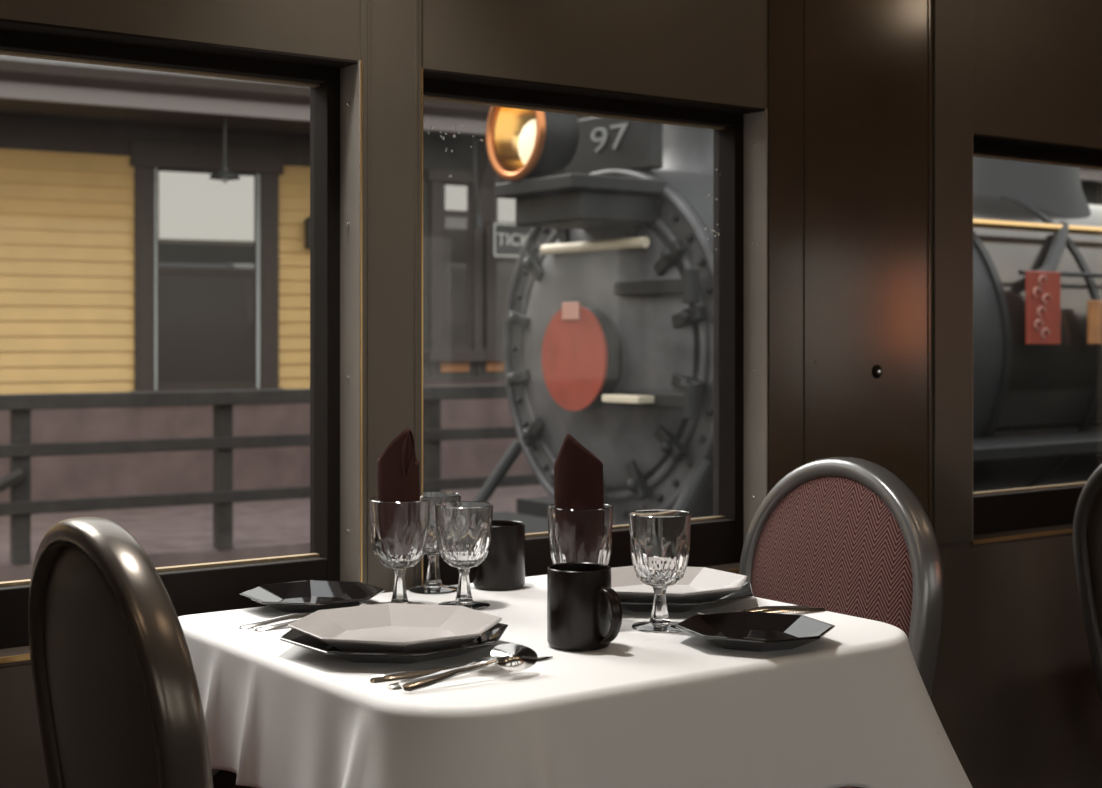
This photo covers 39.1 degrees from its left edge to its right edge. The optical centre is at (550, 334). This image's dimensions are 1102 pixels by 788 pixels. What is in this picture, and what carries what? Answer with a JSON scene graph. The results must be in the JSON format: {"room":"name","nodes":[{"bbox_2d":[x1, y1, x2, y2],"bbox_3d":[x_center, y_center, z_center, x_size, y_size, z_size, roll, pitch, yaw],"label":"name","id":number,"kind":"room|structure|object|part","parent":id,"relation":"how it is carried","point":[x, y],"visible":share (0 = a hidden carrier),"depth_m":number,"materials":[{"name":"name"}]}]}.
{"room":"train carriage","nodes":[
{"label":"train carriage","id":0,"kind":"room"},
{"bbox_2d":[0,0,1101,550],"bbox_3d":[4.707,0.254,6.024,19.300,2.760,0.142,0,0,-36],"label":"wall","id":1,"kind":"structure","parent":0,"point":[1037,64],"depth_m":2.63,"materials":[{"name":"brown paint"}]},
{"bbox_2d":[0,18,359,667],"bbox_3d":[-0.609,0.010,2.134,0.726,0.836,0.122,0,0,-36],"label":"window","id":2,"kind":"structure","parent":1,"relation":"in","point":[334,83],"depth_m":2.32,"materials":[{"name":"black paint"}]},
{"bbox_3d":[-0.593,0.421,2.111,0.726,0.013,0.061,0,0,-36],"label":"sill","id":3,"kind":"part","parent":2,"relation":"part of","materials":[{"name":"brown wood"}]},
{"bbox_2d":[360,0,422,592],"bbox_3d":[-0.240,-0.355,2.333,0.107,1.542,0.008,0,0,-36],"label":"pillar","id":4,"kind":"structure","parent":1,"relation":"attached to","point":[391,69],"depth_m":2.33,"materials":[{"name":"brown paint"}]},
{"bbox_2d":[0,535,1101,787],"bbox_3d":[4.750,0.781,5.964,19.300,0.706,0.006,0,0,-36],"label":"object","id":5,"kind":"structure","parent":1,"relation":"attached to","point":[1015,695],"depth_m":3.19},
{"bbox_2d":[423,68,766,584],"bbox_3d":[0.063,0.010,2.623,0.726,0.836,0.122,0,0,-36],"label":"window","id":6,"kind":"structure","parent":1,"relation":"in","point":[717,541],"depth_m":2.81,"materials":[{"name":"black paint"}]},
{"bbox_3d":[0.079,0.421,2.600,0.726,0.013,0.061,0,0,-36],"label":"sill","id":7,"kind":"part","parent":6,"relation":"part of","materials":[{"name":"brown wood"}]},
{"bbox_2d":[768,0,971,544],"bbox_3d":[0.623,-0.355,2.955,0.562,1.542,0.014,0,0,-36],"label":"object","id":8,"kind":"structure","parent":1,"relation":"attached to","point":[849,80],"depth_m":2.95,"materials":[{"name":"brown paint"}]},
{"bbox_2d":[872,365,881,378],"bbox_3d":[0.623,0.070,2.956,0.026,0.026,0.005,0,0,-36],"label":"knob","id":9,"kind":"object","parent":8,"relation":"in","point":[876,369],"depth_m":2.95,"materials":[{"name":"black paint"}]},
{"bbox_2d":[971,133,1101,546],"bbox_3d":[1.109,0.010,3.384,0.726,0.836,0.122,0,0,-36],"label":"window","id":10,"kind":"structure","parent":1,"relation":"in","point":[1038,512],"depth_m":3.31,"materials":[{"name":"black paint"}]},
{"bbox_3d":[1.126,0.421,3.361,0.726,0.013,0.061,0,0,-36],"label":"sill","id":11,"kind":"part","parent":10,"relation":"part of","materials":[{"name":"brown wood"}]},
{"bbox_3d":[5.558,1.194,4.854,19.500,0.120,3.010,0,0,-36],"label":"floor","id":12,"kind":"structure","parent":0,"visible":0},
{"bbox_2d":[28,517,212,787],"bbox_3d":[-0.338,0.669,1.845,0.483,0.933,0.423,0,0,-36],"label":"dining chair","id":13,"kind":"object","parent":12,"relation":"on","point":[118,697],"visible":1,"depth_m":1.66,"materials":[{"name":"brown metal"}]},
{"bbox_3d":[-0.498,0.432,1.728,0.057,0.408,0.373,0,0,-36],"label":"panel","id":14,"kind":"part","parent":13,"relation":"part of","materials":[{"name":"brown plastic"}]},
{"bbox_2d":[739,457,943,787],"bbox_3d":[0.315,0.669,2.443,0.483,0.933,0.423,0,0,-36],"label":"dining chair","id":15,"kind":"object","parent":12,"relation":"on","point":[841,535],"visible":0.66,"depth_m":2.50,"materials":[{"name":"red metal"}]},
{"bbox_2d":[751,476,912,637],"bbox_3d":[0.453,0.431,2.543,0.062,0.409,0.373,0,0,-36],"label":"cushion","id":16,"kind":"object","parent":15,"relation":"on","point":[836,544],"depth_m":2.52,"materials":[{"name":"red fabric"}]},
{"bbox_2d":[1073,464,1101,787],"bbox_3d":[1.334,0.669,3.049,0.483,0.933,0.423,0,0,-36],"label":"dining chair","id":17,"kind":"object","parent":12,"relation":"on","point":[1087,524],"visible":1,"depth_m":3.07,"materials":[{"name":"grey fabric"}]},
{"bbox_3d":[1.173,0.432,2.932,0.057,0.408,0.373,0,0,-36],"label":"panel","id":18,"kind":"part","parent":17,"relation":"part of","materials":[{"name":"brown plastic"}]},
{"bbox_3d":[-0.013,0.760,2.049,0.764,0.748,0.688,0,0,-36],"label":"dining table","id":19,"kind":"object","parent":12,"relation":"on","visible":0},
{"bbox_2d":[178,575,972,787],"bbox_3d":[0.017,0.512,2.026,0.919,0.259,0.784,0,0,-36],"label":"tablecloth","id":20,"kind":"object","parent":19,"relation":"on","point":[851,706],"visible":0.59,"depth_m":1.79,"materials":[{"name":"white fabric"}]},
{"bbox_2d":[252,618,300,630],"bbox_3d":[-0.303,0.376,2.054,0.192,0.012,0.023,0,0,-32],"label":"fork","id":21,"kind":"object","parent":20,"relation":"on","point":[285,623],"visible":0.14,"depth_m":2.01,"materials":[{"name":"silver metal"}]},
{"bbox_2d":[236,603,368,628],"bbox_3d":[-0.330,0.376,2.075,0.192,0.012,0.023,0,0,-36],"label":"fork","id":22,"kind":"object","parent":20,"relation":"on","point":[294,615],"visible":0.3,"depth_m":2.04,"materials":[{"name":"silver metal"}]},
{"bbox_3d":[-0.358,0.376,2.054,0.122,0.011,0.020,0,0,-36],"label":"handle","id":23,"kind":"part","parent":22,"relation":"part of","materials":[{"name":"silver metal"}]},
{"bbox_2d":[240,580,384,612],"bbox_3d":[-0.335,0.371,2.180,0.187,0.022,0.187,0,0,-34],"label":"plate","id":24,"kind":"object","parent":20,"relation":"on","point":[307,596],"visible":1,"depth_m":2.22,"materials":[{"name":"black ceramic"}]},
{"bbox_2d":[279,623,507,663],"bbox_3d":[-0.188,0.371,1.885,0.261,0.022,0.261,0,0,5],"label":"charger plate","id":25,"kind":"object","parent":20,"relation":"on","point":[492,636],"visible":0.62,"depth_m":1.80,"materials":[{"name":"black ceramic"}]},
{"bbox_2d":[288,603,501,652],"bbox_3d":[-0.188,0.362,1.885,0.241,0.028,0.241,0,0,-33],"label":"dinner plate","id":26,"kind":"object","parent":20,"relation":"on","point":[386,627],"visible":0.98,"depth_m":1.93,"materials":[{"name":"grey ceramic"}]},
{"bbox_2d":[369,496,430,603],"bbox_3d":[-0.212,0.306,2.177,0.086,0.152,0.086,0,0,-36],"label":"goblet","id":27,"kind":"object","parent":20,"relation":"on","point":[398,530],"visible":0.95,"depth_m":2.15,"materials":[{"name":"clear glass"}]},
{"bbox_2d":[377,428,419,501],"bbox_3d":[-0.214,0.222,2.176,0.060,0.184,0.040,0,0,14],"label":"napkin","id":28,"kind":"object","parent":27,"relation":"in","point":[398,478],"visible":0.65,"depth_m":2.16,"materials":[{"name":"red fabric"}]},
{"bbox_3d":[-0.212,0.351,2.177,0.028,0.046,0.025,0,0,-36],"label":"stem","id":29,"kind":"part","parent":27,"relation":"part of","materials":[{"name":"clear glass"}]},
{"bbox_2d":[369,496,430,568],"bbox_3d":[-0.212,0.279,2.177,0.086,0.098,0.086,0,0,-36],"label":"bowl","id":30,"kind":"object","parent":27,"relation":"on","point":[398,530],"depth_m":2.14,"materials":[{"name":"clear glass"}]},
{"bbox_2d":[409,492,460,593],"bbox_3d":[-0.176,0.310,2.318,0.082,0.144,0.082,0,0,37],"label":"goblet","id":31,"kind":"object","parent":20,"relation":"on","point":[433,584],"visible":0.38,"depth_m":2.30,"materials":[{"name":"clear glass"}]},
{"bbox_3d":[-0.176,0.351,2.318,0.025,0.046,0.028,0,0,37],"label":"stem","id":32,"kind":"part","parent":31,"relation":"part of","materials":[{"name":"clear glass"}]},
{"bbox_2d":[420,492,460,554],"bbox_3d":[-0.176,0.283,2.318,0.082,0.089,0.082,0,0,37],"label":"bowl","id":33,"kind":"object","parent":31,"relation":"on","point":[436,497],"depth_m":2.29,"materials":[{"name":"clear glass"}]},
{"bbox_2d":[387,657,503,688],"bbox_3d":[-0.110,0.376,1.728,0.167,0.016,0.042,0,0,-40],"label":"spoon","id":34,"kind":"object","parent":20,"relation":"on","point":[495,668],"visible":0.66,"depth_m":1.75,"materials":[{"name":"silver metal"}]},
{"bbox_3d":[-0.130,0.375,1.711,0.115,0.014,0.019,0,0,-40],"label":"handle","id":35,"kind":"part","parent":34,"relation":"part of","materials":[{"name":"silver metal"}]},
{"bbox_2d":[469,657,503,672],"bbox_3d":[-0.068,0.377,1.763,0.056,0.013,0.042,0,0,-40],"label":"bowl","id":36,"kind":"object","parent":34,"relation":"on","point":[495,668],"depth_m":1.75,"materials":[{"name":"silver metal"}]},
{"bbox_2d":[368,656,552,682],"bbox_3d":[-0.099,0.379,1.769,0.238,0.008,0.017,0,0,-32],"label":"knife","id":37,"kind":"object","parent":20,"relation":"on","point":[392,676],"visible":0.6,"depth_m":1.73,"materials":[{"name":"silver metal"}]},
{"bbox_3d":[-0.157,0.379,1.733,0.102,0.008,0.015,0,0,-32],"label":"handle","id":38,"kind":"part","parent":37,"relation":"part of","materials":[{"name":"silver metal"}]},
{"bbox_3d":[-0.056,0.379,1.796,0.136,0.006,0.017,0,0,-32],"label":"blade","id":39,"kind":"part","parent":37,"relation":"part of","materials":[{"name":"silver metal"}]},
{"bbox_2d":[435,501,492,609],"bbox_3d":[-0.122,0.310,2.184,0.082,0.144,0.082,0,0,-36],"label":"goblet","id":40,"kind":"object","parent":20,"relation":"on","point":[463,528],"visible":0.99,"depth_m":2.16,"materials":[{"name":"clear glass"}]},
{"bbox_3d":[-0.122,0.351,2.184,0.028,0.046,0.025,0,0,-36],"label":"stem","id":41,"kind":"part","parent":40,"relation":"part of","materials":[{"name":"clear glass"}]},
{"bbox_2d":[435,501,492,568],"bbox_3d":[-0.122,0.283,2.184,0.082,0.089,0.082,0,0,-36],"label":"bowl","id":42,"kind":"object","parent":40,"relation":"on","point":[463,528],"depth_m":2.15,"materials":[{"name":"clear glass"}]},
{"bbox_2d":[399,644,537,691],"bbox_3d":[-0.087,0.365,1.704,0.177,0.030,0.039,0,0,-39],"label":"spoon","id":43,"kind":"object","parent":20,"relation":"on","point":[511,657],"visible":1,"depth_m":1.72,"materials":[{"name":"silver metal"}]},
{"bbox_3d":[-0.110,0.368,1.689,0.122,0.014,0.019,-3,32,-38],"label":"handle","id":44,"kind":"part","parent":43,"relation":"part of","materials":[{"name":"silver metal"}]},
{"bbox_2d":[491,644,537,670],"bbox_3d":[-0.042,0.367,1.744,0.059,0.013,0.045,-3,32,-38],"label":"bowl","id":45,"kind":"object","parent":43,"relation":"on","point":[511,657],"depth_m":1.74,"materials":[{"name":"silver metal"}]},
{"bbox_2d":[473,520,524,590],"bbox_3d":[-0.084,0.333,2.362,0.079,0.097,0.109,0,0,-21],"label":"mug","id":46,"kind":"object","parent":20,"relation":"on","point":[503,568],"visible":0.8,"depth_m":2.31,"materials":[{"name":"black ceramic"}]},
{"bbox_2d":[547,504,612,564],"bbox_3d":[0.038,0.304,2.048,0.086,0.156,0.086,0,0,43],"label":"goblet","id":47,"kind":"object","parent":20,"relation":"on","point":[574,535],"visible":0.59,"depth_m":2.01,"materials":[{"name":"clear glass"}]},
{"bbox_2d":[554,433,603,509],"bbox_3d":[0.037,0.222,2.047,0.067,0.184,0.035,0,0,4],"label":"napkin","id":48,"kind":"object","parent":47,"relation":"in","point":[578,473],"visible":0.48,"depth_m":2.03,"materials":[{"name":"red fabric"}]},
{"bbox_2d":[547,562,621,650],"bbox_3d":[0.045,0.333,1.894,0.079,0.097,0.109,0,0,-42],"label":"mug","id":49,"kind":"object","parent":20,"relation":"on","point":[584,613],"visible":1,"depth_m":1.87,"materials":[{"name":"black ceramic"}]},
{"bbox_3d":[0.070,0.339,1.866,0.017,0.069,0.034,0,0,-42],"label":"handle","id":50,"kind":"part","parent":49,"relation":"part of","materials":[{"name":"black ceramic"}]},
{"bbox_2d":[629,509,690,632],"bbox_3d":[0.142,0.307,2.023,0.081,0.150,0.081,0,0,-42],"label":"goblet","id":51,"kind":"object","parent":20,"relation":"on","point":[659,538],"visible":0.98,"depth_m":2.00,"materials":[{"name":"clear glass"}]},
{"bbox_3d":[0.142,0.351,2.023,0.028,0.046,0.025,0,0,-42],"label":"stem","id":52,"kind":"part","parent":51,"relation":"part of","materials":[{"name":"clear glass"}]},
{"bbox_2d":[629,509,690,586],"bbox_3d":[0.142,0.280,2.023,0.081,0.096,0.081,0,0,-42],"label":"bowl","id":53,"kind":"object","parent":51,"relation":"on","point":[659,538],"depth_m":1.99,"materials":[{"name":"clear glass"}]},
{"bbox_2d":[621,581,752,612],"bbox_3d":[0.156,0.371,2.216,0.261,0.022,0.261,0,0,5],"label":"charger plate","id":54,"kind":"object","parent":20,"relation":"on","point":[746,591],"visible":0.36,"depth_m":2.12,"materials":[{"name":"black ceramic"}]},
{"bbox_2d":[611,566,747,602],"bbox_3d":[0.156,0.362,2.216,0.241,0.028,0.241,0,0,-33],"label":"dinner plate","id":55,"kind":"object","parent":54,"relation":"on","point":[698,584],"visible":0.49,"depth_m":2.25,"materials":[{"name":"grey ceramic"}]},
{"bbox_2d":[697,605,809,613],"bbox_3d":[0.280,0.376,2.114,0.192,0.012,0.023,0,0,-34],"label":"fork","id":56,"kind":"object","parent":20,"relation":"on","point":[795,606],"visible":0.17,"depth_m":2.12,"materials":[{"name":"silver metal"}]},
{"bbox_3d":[0.309,0.376,2.133,0.122,0.011,0.020,0,0,-34],"label":"handle","id":57,"kind":"part","parent":56,"relation":"part of","materials":[{"name":"silver metal"}]},
{"bbox_2d":[675,611,834,651],"bbox_3d":[0.253,0.371,1.926,0.184,0.022,0.184,0,0,23],"label":"plate","id":58,"kind":"object","parent":20,"relation":"on","point":[742,630],"visible":1,"depth_m":1.96,"materials":[{"name":"black ceramic"}]},
{"bbox_2d":[709,607,825,613],"bbox_3d":[0.296,0.376,2.101,0.192,0.012,0.023,0,0,-32],"label":"fork","id":59,"kind":"object","parent":20,"relation":"on","point":[807,609],"visible":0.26,"depth_m":2.12,"materials":[{"name":"silver metal"}]},
{"bbox_3d":[0.326,0.376,2.120,0.122,0.011,0.020,0,0,-32],"label":"handle","id":60,"kind":"part","parent":59,"relation":"part of","materials":[{"name":"silver metal"}]},
{"label":"outside","id":61,"kind":"structure","parent":0,"visible":0},
{"bbox_3d":[8.086,2.484,5.884,140.000,0.300,120.000,0,0,-36],"label":"ground","id":62,"kind":"structure","parent":61,"visible":0},
{"bbox_2d":[0,485,549,581],"bbox_3d":[-0.091,1.734,10.936,48.001,1.200,2.950,0,0,-31],"label":"platform","id":63,"kind":"object","parent":62,"relation":"on","point":[169,535],"visible":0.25,"depth_m":9.13,"materials":[{"name":"grey concrete"}]},
{"bbox_2d":[0,385,540,563],"bbox_3d":[-1.532,0.729,8.355,12.500,0.870,0.128,0,0,-31],"label":"railing","id":64,"kind":"object","parent":63,"relation":"on","point":[20,450],"visible":0.28,"depth_m":8.12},
{"bbox_3d":[-2.640,0.749,7.713,0.084,0.770,0.084,0,0,-31],"label":"post","id":65,"kind":"part","parent":64,"relation":"part of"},
{"bbox_3d":[-1.746,0.749,8.251,0.084,0.770,0.084,0,0,-31],"label":"post","id":66,"kind":"part","parent":64,"relation":"part of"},
{"bbox_3d":[-1.529,0.332,8.350,12.500,0.075,0.115,0,0,-31],"label":"rail","id":67,"kind":"part","parent":64,"relation":"part of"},
{"bbox_3d":[-1.519,0.572,8.332,12.500,0.065,0.025,0,0,-31],"label":"rail","id":68,"kind":"part","parent":64,"relation":"part of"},
{"bbox_3d":[-1.519,0.857,8.332,12.500,0.065,0.025,0,0,-31],"label":"rail","id":69,"kind":"part","parent":64,"relation":"part of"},
{"bbox_3d":[-0.686,0.749,8.889,0.084,0.770,0.084,0,0,-31],"label":"post","id":70,"kind":"part","parent":64,"relation":"part of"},
{"bbox_2d":[0,55,1101,502],"bbox_3d":[-1.991,-0.416,14.093,48.001,5.500,7.180,0,0,-31],"label":"building","id":71,"kind":"structure","parent":62,"relation":"on","point":[125,267],"depth_m":10.83,"materials":[{"name":"yellow paint"}]},
{"bbox_3d":[-2.440,-0.034,11.003,0.735,0.835,0.004,0,0,-31],"label":"screened pane","id":72,"kind":"part","parent":71,"relation":"part of","materials":[{"name":"clear glass"}]},
{"bbox_3d":[-2.438,-0.391,11.000,0.731,1.550,0.013,0,0,-31],"label":"sash","id":73,"kind":"part","parent":71,"relation":"part of","materials":[{"name":"grey paint"}]},
{"bbox_3d":[-2.440,-0.808,11.003,0.735,0.715,0.004,0,0,-31],"label":"pane","id":74,"kind":"part","parent":71,"relation":"part of","materials":[{"name":"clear glass"}]},
{"bbox_2d":[209,116,239,182],"bbox_3d":[-2.135,-1.231,10.143,0.204,0.470,0.204,0,0,-31],"label":"lamp","id":75,"kind":"object","parent":71,"relation":"hanging from","point":[224,174],"visible":1,"depth_m":10.13,"materials":[{"name":"grey metal"}]},
{"bbox_3d":[-2.135,-1.276,10.143,0.018,0.380,0.018,0,0,-9],"label":"stem","id":76,"kind":"part","parent":75,"relation":"part of","materials":[{"name":"grey metal"}]},
{"bbox_3d":[-2.135,-1.060,10.143,0.204,0.075,0.204,0,0,-31],"label":"lamp shade","id":77,"kind":"part","parent":75,"relation":"part of","materials":[{"name":"grey metal"}]},
{"bbox_3d":[-2.135,-1.026,10.143,0.057,0.060,0.060,0,0,-31],"label":"bulb","id":78,"kind":"part","parent":75,"relation":"part of","materials":[{"name":"white glass"}]},
{"bbox_2d":[303,216,309,247],"bbox_3d":[-1.748,-0.753,11.324,0.115,0.235,0.115,0,0,16],"label":"wall lantern","id":79,"kind":"object","parent":71,"relation":"attached to","point":[307,221],"visible":0.45,"depth_m":11.29,"materials":[{"name":"grey metal"}]},
{"bbox_3d":[-0.710,0.211,11.460,0.240,0.125,0.012,0,0,-31],"label":"apron panel","id":80,"kind":"part","parent":71,"relation":"part of","materials":[{"name":"orange paint"}]},
{"bbox_3d":[-0.710,-0.391,11.460,0.240,1.010,0.004,0,0,-31],"label":"screened pane","id":81,"kind":"part","parent":71,"relation":"part of","materials":[{"name":"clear glass"}]},
{"bbox_3d":[-0.710,-1.011,11.460,0.240,0.230,0.004,0,0,-31],"label":"pane","id":82,"kind":"part","parent":71,"relation":"part of","materials":[{"name":"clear glass"}]},
{"bbox_3d":[-0.708,-0.506,11.457,0.236,1.240,0.013,0,0,-31],"label":"sash","id":83,"kind":"part","parent":71,"relation":"part of","materials":[{"name":"grey paint"}]},
{"bbox_2d":[473,134,482,228],"bbox_3d":[-0.524,-1.116,11.171,0.070,0.700,0.069,0,0,18],"label":"pendant lamp","id":84,"kind":"object","parent":71,"relation":"hanging from","point":[478,224],"visible":0.93,"depth_m":11.15,"materials":[{"name":"grey metal"}]},
{"bbox_3d":[-0.524,-0.824,11.171,0.070,0.115,0.068,0,0,-31],"label":"lamp shade","id":85,"kind":"part","parent":84,"relation":"part of","materials":[{"name":"grey"}]},
{"bbox_3d":[-0.384,0.211,11.656,0.240,0.125,0.012,0,0,-31],"label":"apron panel","id":86,"kind":"part","parent":71,"relation":"part of","materials":[{"name":"orange paint"}]},
{"bbox_3d":[-0.220,-0.506,11.751,0.456,1.240,0.013,0,0,-31],"label":"sash","id":87,"kind":"part","parent":71,"relation":"part of","materials":[{"name":"grey paint"}]},
{"bbox_3d":[-0.222,-0.971,11.754,0.460,0.310,0.004,0,0,-31],"label":"pane","id":88,"kind":"part","parent":71,"relation":"part of","materials":[{"name":"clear glass"}]},
{"bbox_3d":[-0.222,-0.351,11.754,0.460,0.930,0.004,0,0,-31],"label":"screened pane","id":89,"kind":"part","parent":71,"relation":"part of","materials":[{"name":"grey glass"}]},
{"bbox_2d":[491,171,551,258],"bbox_3d":[-0.195,-1.008,11.284,0.540,0.905,0.036,0,0,-31],"label":"sign","id":90,"kind":"object","parent":71,"relation":"hanging from","point":[508,239],"visible":0.38,"depth_m":11.19,"materials":[{"name":"grey"}]},
{"bbox_2d":[473,106,1101,533],"bbox_3d":[3.387,0.283,9.069,9.250,4.099,2.440,0,0,-36],"label":"steam locomotive","id":91,"kind":"object","parent":62,"relation":"on","point":[608,334],"visible":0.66,"depth_m":6.79,"materials":[{"name":"grey paint"}]},
{"bbox_3d":[-0.058,-0.796,6.487,0.140,0.220,0.200,0,0,-36],"label":"bulb","id":92,"kind":"part","parent":91,"relation":"part of","materials":[{"name":"beige glass"}]},
{"bbox_3d":[0.087,-0.103,6.668,0.011,0.075,0.120,0,0,-36],"label":"tag plate","id":93,"kind":"part","parent":91,"relation":"part of","materials":[{"name":"pink metal"}]},
{"bbox_3d":[0.098,0.099,6.676,0.015,0.456,0.456,0,0,-36],"label":"number plate","id":94,"kind":"part","parent":91,"relation":"part of","materials":[{"name":"red metal"}]},
{"bbox_2d":[495,173,667,198],"bbox_3d":[0.122,-0.616,6.545,0.500,0.060,0.560,0,0,-36],"label":"shelf","id":95,"kind":"object","parent":91,"relation":"attached to","point":[536,186],"depth_m":6.37,"materials":[{"name":"black metal"}]},
{"bbox_3d":[0.209,0.064,6.756,0.112,1.200,1.200,0,0,-36],"label":"smokebox door","id":96,"kind":"part","parent":91,"relation":"part of","materials":[{"name":"metal"}]},
{"bbox_3d":[0.257,0.064,6.791,0.016,1.590,1.590,0,0,-36],"label":"plate","id":97,"kind":"part","parent":91,"relation":"part of","materials":[{"name":"metal"}]},
{"bbox_3d":[4.176,-0.526,8.877,8.000,0.042,0.042,0,0,-36],"label":"handrail","id":98,"kind":"part","parent":91,"relation":"part of","materials":[{"name":"gold metal"}]}
]}

